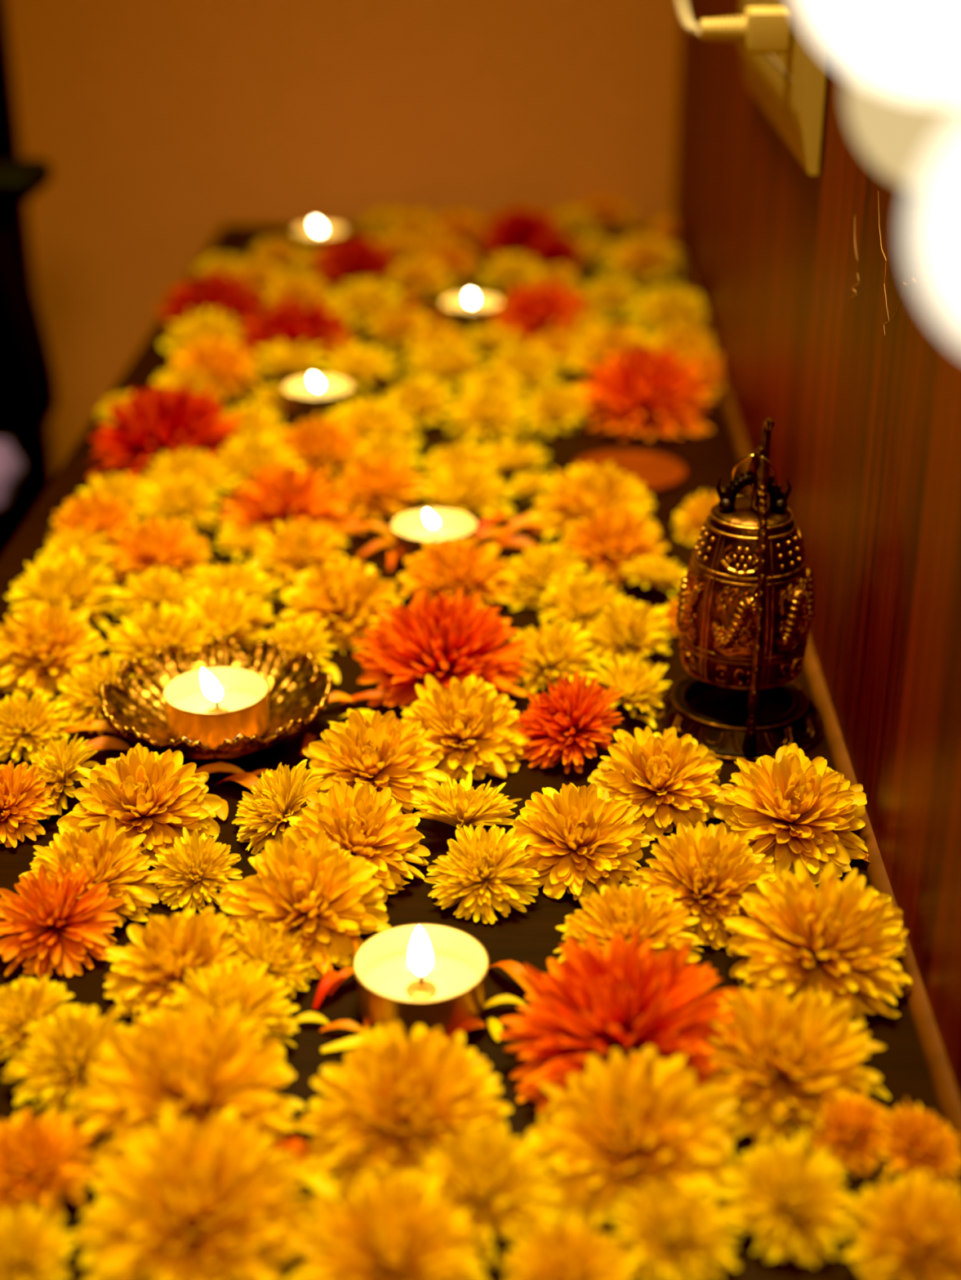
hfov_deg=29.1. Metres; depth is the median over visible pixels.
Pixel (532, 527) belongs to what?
petal
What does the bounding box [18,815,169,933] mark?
chrysanthemum
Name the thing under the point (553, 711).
flower center
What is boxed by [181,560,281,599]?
chrysanthemum
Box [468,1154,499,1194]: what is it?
flower center
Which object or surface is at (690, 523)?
chrysanthemum
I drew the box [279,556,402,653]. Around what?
chrysanthemum
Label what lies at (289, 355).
flower
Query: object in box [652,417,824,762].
stand
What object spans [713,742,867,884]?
chrysanthemum
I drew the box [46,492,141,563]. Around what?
chrysanthemum
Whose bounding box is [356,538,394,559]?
petal
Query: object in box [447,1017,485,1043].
petal
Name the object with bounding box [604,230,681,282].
chrysanthemum
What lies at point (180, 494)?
flower
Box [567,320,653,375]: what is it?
chrysanthemum
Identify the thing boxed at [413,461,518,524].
chrysanthemum
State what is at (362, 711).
petal
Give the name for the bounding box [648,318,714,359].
chrysanthemum
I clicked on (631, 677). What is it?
flower center
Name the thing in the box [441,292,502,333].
tealight
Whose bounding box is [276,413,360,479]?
chrysanthemum
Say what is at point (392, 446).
chrysanthemum
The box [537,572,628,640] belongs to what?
chrysanthemum
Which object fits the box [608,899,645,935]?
flower center
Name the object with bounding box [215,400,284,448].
chrysanthemum
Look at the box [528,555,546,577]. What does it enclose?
flower
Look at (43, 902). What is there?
flower
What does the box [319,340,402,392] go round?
chrysanthemum
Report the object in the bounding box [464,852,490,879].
flower
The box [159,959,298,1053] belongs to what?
chrysanthemum
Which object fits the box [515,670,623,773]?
chrysanthemum
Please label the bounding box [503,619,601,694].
chrysanthemum
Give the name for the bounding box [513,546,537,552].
petal
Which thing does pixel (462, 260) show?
chrysanthemum
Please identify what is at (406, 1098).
flower
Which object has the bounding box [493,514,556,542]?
petal
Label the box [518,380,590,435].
chrysanthemum
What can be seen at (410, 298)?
petal
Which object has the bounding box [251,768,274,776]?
petal
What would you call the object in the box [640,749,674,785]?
flower center
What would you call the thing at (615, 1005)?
flower center
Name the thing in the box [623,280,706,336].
chrysanthemum
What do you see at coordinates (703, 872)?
flower center
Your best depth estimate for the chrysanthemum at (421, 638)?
0.70 m
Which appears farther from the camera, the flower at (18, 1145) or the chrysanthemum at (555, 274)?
the chrysanthemum at (555, 274)
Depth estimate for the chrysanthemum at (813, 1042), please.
0.48 m
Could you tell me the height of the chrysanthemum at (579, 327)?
0.022 m
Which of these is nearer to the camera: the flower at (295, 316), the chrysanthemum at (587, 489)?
the chrysanthemum at (587, 489)
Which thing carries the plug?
attached to the wall at (822, 323)
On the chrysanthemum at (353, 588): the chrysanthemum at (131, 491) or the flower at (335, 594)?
the flower at (335, 594)
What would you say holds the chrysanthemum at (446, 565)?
on the table
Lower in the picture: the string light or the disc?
the disc
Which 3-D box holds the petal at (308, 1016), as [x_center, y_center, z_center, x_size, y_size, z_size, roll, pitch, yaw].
[-0.049,0.107,0.522,0.013,0.003,0.004,1,25,1]
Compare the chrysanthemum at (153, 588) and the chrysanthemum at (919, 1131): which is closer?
the chrysanthemum at (919, 1131)
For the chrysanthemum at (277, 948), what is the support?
on the table
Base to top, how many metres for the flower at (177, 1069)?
0.022 m
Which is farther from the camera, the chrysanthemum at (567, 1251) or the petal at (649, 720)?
the petal at (649, 720)
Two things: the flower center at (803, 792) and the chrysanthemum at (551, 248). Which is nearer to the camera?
the flower center at (803, 792)
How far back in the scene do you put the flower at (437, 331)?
1.11 m
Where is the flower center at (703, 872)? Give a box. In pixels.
[687,856,719,894]
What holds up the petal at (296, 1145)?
on the table
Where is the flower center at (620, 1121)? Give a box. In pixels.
[595,1096,657,1146]
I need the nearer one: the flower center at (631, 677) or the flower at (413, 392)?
the flower center at (631, 677)
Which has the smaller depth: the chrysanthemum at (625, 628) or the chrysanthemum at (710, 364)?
the chrysanthemum at (625, 628)
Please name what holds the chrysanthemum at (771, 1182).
on the table
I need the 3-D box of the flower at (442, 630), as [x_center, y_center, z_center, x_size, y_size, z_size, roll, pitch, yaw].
[-0.013,0.000,0.701,0.015,0.025,0.017,15,29,29]
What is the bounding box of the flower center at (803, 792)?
[784,773,823,815]
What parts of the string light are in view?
bulb, bulb, bulb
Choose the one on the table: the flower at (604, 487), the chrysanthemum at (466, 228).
the chrysanthemum at (466, 228)
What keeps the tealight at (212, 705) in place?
in the dish
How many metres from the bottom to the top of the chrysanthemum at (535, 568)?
0.021 m
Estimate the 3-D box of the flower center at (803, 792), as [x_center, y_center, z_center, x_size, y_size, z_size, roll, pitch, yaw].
[0.103,0.052,0.599,0.012,0.019,0.011,-6,26,-13]
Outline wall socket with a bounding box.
[739,0,827,174]
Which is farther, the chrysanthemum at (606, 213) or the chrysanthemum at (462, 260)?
the chrysanthemum at (606, 213)
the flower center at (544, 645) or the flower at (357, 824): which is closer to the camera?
the flower at (357, 824)
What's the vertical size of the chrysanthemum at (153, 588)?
0.019 m
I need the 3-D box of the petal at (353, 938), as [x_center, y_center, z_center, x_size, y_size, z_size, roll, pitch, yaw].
[-0.041,0.089,0.555,0.005,0.006,0.017,-13,28,-26]
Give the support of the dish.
on the table
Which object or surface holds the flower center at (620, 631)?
on the chrysanthemum at (625, 628)
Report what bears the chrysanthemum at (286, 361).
on the table
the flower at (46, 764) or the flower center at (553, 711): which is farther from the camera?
the flower center at (553, 711)
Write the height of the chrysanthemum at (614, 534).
0.027 m
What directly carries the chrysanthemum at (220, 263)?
on the table
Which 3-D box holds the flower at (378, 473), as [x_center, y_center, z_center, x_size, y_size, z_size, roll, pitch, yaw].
[-0.049,-0.077,0.885,0.012,0.016,0.008,1,25,1]
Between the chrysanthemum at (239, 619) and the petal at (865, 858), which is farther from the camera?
the chrysanthemum at (239, 619)
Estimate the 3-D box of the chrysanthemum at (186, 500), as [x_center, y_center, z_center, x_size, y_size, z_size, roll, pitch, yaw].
[-0.141,-0.065,0.868,0.039,0.021,0.039,1,25,1]
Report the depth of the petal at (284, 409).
1.01 m
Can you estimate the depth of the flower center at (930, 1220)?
0.43 m
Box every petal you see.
[62,720,124,736]
[84,736,130,750]
[194,761,244,773]
[214,772,258,790]
[214,799,228,820]
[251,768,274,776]
[267,1141,284,1151]
[271,408,288,415]
[277,1134,311,1170]
[293,1011,328,1024]
[295,1164,338,1199]
[300,733,318,755]
[308,955,333,974]
[312,969,342,1008]
[317,663,340,683]
[320,1019,362,1033]
[320,1034,364,1053]
[327,966,354,995]
[328,691,355,702]
[337,520,364,533]
[339,709,371,717]
[340,689,400,703]
[342,521,393,538]
[345,513,372,528]
[347,934,358,955]
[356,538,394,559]
[360,1017,371,1034]
[387,550,396,569]
[403,294,422,307]
[415,306,443,314]
[424,314,444,323]
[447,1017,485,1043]
[475,513,517,533]
[475,527,510,540]
[483,994,526,1008]
[486,1017,502,1040]
[487,960,527,988]
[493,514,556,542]
[495,536,537,547]
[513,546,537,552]
[528,516,541,533]
[633,715,655,728]
[852,851,868,862]
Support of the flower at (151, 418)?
on the chrysanthemum at (157, 422)
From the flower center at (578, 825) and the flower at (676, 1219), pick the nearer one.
the flower at (676, 1219)
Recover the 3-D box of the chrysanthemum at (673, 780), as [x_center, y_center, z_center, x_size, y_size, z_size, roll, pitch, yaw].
[0.061,0.045,0.627,0.046,0.026,0.047,-3,25,-6]
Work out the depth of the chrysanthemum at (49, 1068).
0.49 m
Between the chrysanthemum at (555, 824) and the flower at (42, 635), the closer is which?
the chrysanthemum at (555, 824)
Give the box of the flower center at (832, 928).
[809,906,858,951]
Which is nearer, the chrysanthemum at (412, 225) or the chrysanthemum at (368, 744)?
the chrysanthemum at (368, 744)
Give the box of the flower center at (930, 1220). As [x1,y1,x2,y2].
[911,1201,949,1248]
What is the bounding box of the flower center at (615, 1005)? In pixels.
[586,968,643,1034]
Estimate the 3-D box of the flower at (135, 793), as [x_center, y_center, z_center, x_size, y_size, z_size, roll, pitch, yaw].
[-0.113,0.052,0.602,0.013,0.018,0.011,-22,33,-38]
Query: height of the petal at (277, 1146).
0.004 m
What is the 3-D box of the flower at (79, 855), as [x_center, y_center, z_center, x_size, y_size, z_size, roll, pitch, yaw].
[-0.122,0.070,0.568,0.010,0.016,0.010,1,25,1]
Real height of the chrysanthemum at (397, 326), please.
0.022 m
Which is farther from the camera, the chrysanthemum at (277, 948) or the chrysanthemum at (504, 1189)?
the chrysanthemum at (277, 948)
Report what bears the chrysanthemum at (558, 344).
on the table
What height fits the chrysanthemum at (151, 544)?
0.028 m
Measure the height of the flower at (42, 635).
0.016 m
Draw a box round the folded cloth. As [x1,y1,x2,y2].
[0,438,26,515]
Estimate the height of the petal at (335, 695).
0.006 m
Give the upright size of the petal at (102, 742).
0.006 m
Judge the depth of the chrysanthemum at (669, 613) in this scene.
0.76 m
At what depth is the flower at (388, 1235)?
0.42 m
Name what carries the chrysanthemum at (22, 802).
on the table
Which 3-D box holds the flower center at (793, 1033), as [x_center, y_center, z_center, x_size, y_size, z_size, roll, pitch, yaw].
[0.080,0.107,0.482,0.011,0.020,0.014,21,33,38]
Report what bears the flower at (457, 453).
on the chrysanthemum at (460, 452)
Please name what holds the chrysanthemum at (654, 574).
on the table
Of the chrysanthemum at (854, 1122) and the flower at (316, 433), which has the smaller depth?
the chrysanthemum at (854, 1122)
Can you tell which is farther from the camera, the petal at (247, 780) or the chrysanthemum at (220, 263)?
the chrysanthemum at (220, 263)
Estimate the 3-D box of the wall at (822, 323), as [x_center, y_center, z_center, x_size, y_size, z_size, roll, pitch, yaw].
[0.150,-0.304,0.461,0.040,2.040,1.817,1,25,1]
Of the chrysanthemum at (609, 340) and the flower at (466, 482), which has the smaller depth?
the flower at (466, 482)
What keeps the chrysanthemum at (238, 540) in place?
on the table
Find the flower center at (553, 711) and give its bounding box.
[533,688,570,727]
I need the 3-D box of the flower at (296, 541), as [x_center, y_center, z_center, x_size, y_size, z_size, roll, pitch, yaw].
[-0.078,-0.039,0.805,0.011,0.015,0.010,21,32,37]
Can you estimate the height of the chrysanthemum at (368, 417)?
0.027 m
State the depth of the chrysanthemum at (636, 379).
0.99 m
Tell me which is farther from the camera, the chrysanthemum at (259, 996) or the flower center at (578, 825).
the flower center at (578, 825)
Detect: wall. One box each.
[4,0,681,475]
[672,0,960,1099]
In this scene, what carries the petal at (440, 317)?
on the table
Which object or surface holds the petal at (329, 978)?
on the table
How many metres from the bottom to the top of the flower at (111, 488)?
0.013 m
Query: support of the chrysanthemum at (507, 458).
on the table
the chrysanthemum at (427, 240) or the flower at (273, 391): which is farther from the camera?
the chrysanthemum at (427, 240)
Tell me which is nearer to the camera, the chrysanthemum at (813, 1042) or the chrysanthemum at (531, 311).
the chrysanthemum at (813, 1042)
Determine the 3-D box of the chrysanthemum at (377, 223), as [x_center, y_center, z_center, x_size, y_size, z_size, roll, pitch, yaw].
[-0.074,-0.319,1.411,0.040,0.019,0.039,1,25,1]
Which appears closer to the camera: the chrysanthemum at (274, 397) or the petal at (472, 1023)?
the petal at (472, 1023)
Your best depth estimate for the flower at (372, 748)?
0.63 m
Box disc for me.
[571,450,685,492]
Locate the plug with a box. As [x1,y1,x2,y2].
[677,0,791,53]
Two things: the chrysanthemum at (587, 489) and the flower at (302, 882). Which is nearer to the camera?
the flower at (302, 882)
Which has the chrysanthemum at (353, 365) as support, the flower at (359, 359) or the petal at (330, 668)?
the flower at (359, 359)
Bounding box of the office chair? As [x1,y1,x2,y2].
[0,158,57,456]
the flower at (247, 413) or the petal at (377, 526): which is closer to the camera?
the petal at (377, 526)
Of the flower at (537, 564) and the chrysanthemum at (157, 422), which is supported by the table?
the chrysanthemum at (157, 422)
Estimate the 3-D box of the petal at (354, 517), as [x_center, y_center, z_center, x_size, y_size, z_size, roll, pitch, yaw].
[-0.058,-0.056,0.868,0.019,0.006,0.006,-19,31,-35]
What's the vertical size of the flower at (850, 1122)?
0.008 m
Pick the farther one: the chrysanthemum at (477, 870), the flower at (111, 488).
the flower at (111, 488)
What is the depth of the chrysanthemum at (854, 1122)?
0.47 m
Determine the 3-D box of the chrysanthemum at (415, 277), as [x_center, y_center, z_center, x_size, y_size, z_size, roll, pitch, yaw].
[-0.042,-0.247,1.252,0.045,0.025,0.045,-19,31,-35]
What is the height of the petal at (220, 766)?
0.007 m
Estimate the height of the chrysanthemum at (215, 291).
0.036 m
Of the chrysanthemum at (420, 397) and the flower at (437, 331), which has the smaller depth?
the chrysanthemum at (420, 397)
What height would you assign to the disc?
0.003 m
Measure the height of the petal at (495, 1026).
0.003 m
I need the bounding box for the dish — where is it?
[98,635,333,760]
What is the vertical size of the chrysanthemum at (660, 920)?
0.023 m
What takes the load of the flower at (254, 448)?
on the chrysanthemum at (249, 453)
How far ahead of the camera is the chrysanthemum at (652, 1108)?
0.46 m
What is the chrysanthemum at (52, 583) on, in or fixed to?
on the table
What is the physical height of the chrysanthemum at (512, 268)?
0.024 m
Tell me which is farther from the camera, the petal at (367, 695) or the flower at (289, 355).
the flower at (289, 355)
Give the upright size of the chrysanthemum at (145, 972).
0.022 m
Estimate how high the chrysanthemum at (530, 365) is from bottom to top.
0.023 m
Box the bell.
[675,454,814,689]
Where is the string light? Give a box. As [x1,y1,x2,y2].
[798,0,960,342]
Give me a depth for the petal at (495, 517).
0.86 m
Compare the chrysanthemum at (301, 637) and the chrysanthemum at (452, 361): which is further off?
the chrysanthemum at (452, 361)
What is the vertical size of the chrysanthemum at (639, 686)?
0.019 m
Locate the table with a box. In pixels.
[0,225,960,1279]
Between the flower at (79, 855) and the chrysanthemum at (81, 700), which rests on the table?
the chrysanthemum at (81, 700)
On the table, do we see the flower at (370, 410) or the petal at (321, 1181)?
the petal at (321, 1181)
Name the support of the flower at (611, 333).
on the chrysanthemum at (609, 340)
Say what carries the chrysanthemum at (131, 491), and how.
on the table
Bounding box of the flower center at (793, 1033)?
[768,1007,819,1069]
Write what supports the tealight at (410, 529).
on the table
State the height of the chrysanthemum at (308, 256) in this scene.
0.017 m
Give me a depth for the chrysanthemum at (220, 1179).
0.43 m
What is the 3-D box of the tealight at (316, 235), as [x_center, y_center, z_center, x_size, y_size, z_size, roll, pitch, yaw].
[-0.117,-0.296,1.360,0.038,0.022,0.038,1,25,1]
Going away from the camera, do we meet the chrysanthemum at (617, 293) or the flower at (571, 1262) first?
the flower at (571, 1262)
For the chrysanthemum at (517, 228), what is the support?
on the table
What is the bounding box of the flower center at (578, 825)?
[562,809,595,848]
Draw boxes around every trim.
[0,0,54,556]
[671,231,960,1174]
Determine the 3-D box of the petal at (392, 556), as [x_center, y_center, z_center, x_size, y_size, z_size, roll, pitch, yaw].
[-0.039,-0.036,0.826,0.005,0.006,0.014,1,25,1]
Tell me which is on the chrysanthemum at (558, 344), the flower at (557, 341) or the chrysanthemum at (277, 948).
the flower at (557, 341)
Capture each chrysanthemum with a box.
[0,600,105,698]
[0,688,73,762]
[0,760,58,848]
[0,863,124,980]
[0,974,80,1062]
[0,1106,101,1225]
[0,1199,77,1279]
[1,1003,129,1119]
[4,545,125,629]
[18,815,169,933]
[27,732,100,820]
[38,526,111,568]
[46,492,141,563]
[55,651,153,734]
[56,742,222,866]
[66,998,305,1178]
[72,1102,318,1279]
[73,471,156,516]
[88,379,243,485]
[95,391,133,422]
[102,514,213,591]
[102,600,217,666]
[103,906,249,1019]
[112,564,196,618]
[136,473,218,533]
[139,447,231,496]
[148,826,242,911]
[152,360,225,399]
[155,269,266,333]
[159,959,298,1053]
[160,308,246,353]
[168,331,262,403]
[170,586,280,648]
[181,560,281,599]
[191,253,243,281]
[211,431,304,492]
[212,519,281,564]
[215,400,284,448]
[215,829,391,973]
[216,463,351,558]
[217,917,323,1004]
[226,258,287,297]
[231,293,355,373]
[231,759,325,854]
[250,235,304,274]
[250,382,285,419]
[250,517,351,591]
[251,339,323,379]
[260,617,337,664]
[262,271,332,312]
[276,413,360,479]
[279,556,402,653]
[281,776,430,902]
[288,1168,487,1279]
[292,245,327,276]
[297,1020,511,1194]
[302,708,450,818]
[308,231,396,284]
[317,330,353,367]
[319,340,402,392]
[324,391,422,451]
[326,277,404,331]
[329,452,428,519]
[348,432,422,471]
[351,585,526,707]
[358,208,401,238]
[365,305,431,349]
[371,231,422,271]
[377,375,456,431]
[380,208,436,239]
[382,253,456,301]
[394,674,530,785]
[395,534,515,611]
[400,333,492,394]
[404,229,462,264]
[404,319,474,360]
[405,1120,567,1269]
[409,770,521,828]
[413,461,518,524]
[421,437,502,481]
[423,822,540,924]
[426,241,484,281]
[432,210,488,248]
[442,383,528,444]
[457,365,528,404]
[462,322,526,353]
[473,436,550,474]
[476,205,564,264]
[477,250,546,295]
[481,343,564,393]
[484,277,599,347]
[497,923,755,1112]
[498,542,587,609]
[498,1210,636,1279]
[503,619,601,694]
[507,471,555,501]
[511,782,654,900]
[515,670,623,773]
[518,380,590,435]
[520,1045,739,1231]
[525,231,586,271]
[528,328,578,368]
[528,461,659,544]
[532,263,582,292]
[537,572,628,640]
[550,207,597,240]
[551,309,607,346]
[553,882,703,964]
[557,505,668,589]
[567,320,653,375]
[571,233,616,268]
[576,341,715,439]
[577,197,631,232]
[581,274,639,319]
[582,597,670,669]
[586,653,671,717]
[587,725,727,840]
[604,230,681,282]
[606,1171,741,1279]
[618,555,686,598]
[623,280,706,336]
[628,821,774,949]
[647,215,676,246]
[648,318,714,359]
[661,596,679,635]
[671,489,719,544]
[675,347,723,396]
[694,982,889,1151]
[708,1126,860,1266]
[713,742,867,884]
[723,859,911,1021]
[808,1093,898,1177]
[840,1170,960,1279]
[870,1096,960,1186]
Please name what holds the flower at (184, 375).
on the chrysanthemum at (174, 379)
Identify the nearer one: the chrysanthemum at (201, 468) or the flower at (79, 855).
the flower at (79, 855)
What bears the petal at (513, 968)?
on the table
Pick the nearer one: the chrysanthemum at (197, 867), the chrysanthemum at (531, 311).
the chrysanthemum at (197, 867)
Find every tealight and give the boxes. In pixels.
[162,666,269,748]
[283,375,353,422]
[293,222,346,253]
[353,924,488,1042]
[391,508,476,567]
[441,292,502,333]
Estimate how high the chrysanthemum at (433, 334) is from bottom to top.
0.023 m
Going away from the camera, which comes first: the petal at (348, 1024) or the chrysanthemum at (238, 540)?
the petal at (348, 1024)
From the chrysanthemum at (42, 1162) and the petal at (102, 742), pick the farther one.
the petal at (102, 742)
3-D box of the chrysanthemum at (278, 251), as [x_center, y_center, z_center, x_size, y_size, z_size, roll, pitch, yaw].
[-0.143,-0.275,1.314,0.045,0.023,0.046,1,25,1]
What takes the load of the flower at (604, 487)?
on the chrysanthemum at (587, 489)
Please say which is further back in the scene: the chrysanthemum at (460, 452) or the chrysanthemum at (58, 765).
the chrysanthemum at (460, 452)
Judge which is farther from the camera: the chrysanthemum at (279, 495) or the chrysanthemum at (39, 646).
the chrysanthemum at (279, 495)
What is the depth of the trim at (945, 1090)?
0.59 m
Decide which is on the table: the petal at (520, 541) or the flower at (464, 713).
the petal at (520, 541)
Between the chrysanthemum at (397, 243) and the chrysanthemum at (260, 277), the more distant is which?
the chrysanthemum at (397, 243)
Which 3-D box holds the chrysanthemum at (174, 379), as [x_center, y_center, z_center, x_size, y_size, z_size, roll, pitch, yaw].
[-0.164,-0.144,1.038,0.041,0.020,0.041,1,25,1]
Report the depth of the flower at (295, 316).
1.10 m
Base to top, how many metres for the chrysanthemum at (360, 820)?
0.027 m
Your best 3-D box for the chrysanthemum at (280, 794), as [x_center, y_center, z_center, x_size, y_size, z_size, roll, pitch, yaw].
[-0.067,0.054,0.611,0.034,0.024,0.035,9,27,19]
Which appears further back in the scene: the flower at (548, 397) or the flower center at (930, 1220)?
the flower at (548, 397)
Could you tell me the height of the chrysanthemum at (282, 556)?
0.024 m
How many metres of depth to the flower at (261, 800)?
0.61 m
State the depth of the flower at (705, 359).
1.05 m
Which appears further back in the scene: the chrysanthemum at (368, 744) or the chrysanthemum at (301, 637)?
the chrysanthemum at (301, 637)
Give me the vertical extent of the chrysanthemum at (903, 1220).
0.020 m
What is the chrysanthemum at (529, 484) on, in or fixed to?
on the table
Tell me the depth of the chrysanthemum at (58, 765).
0.63 m

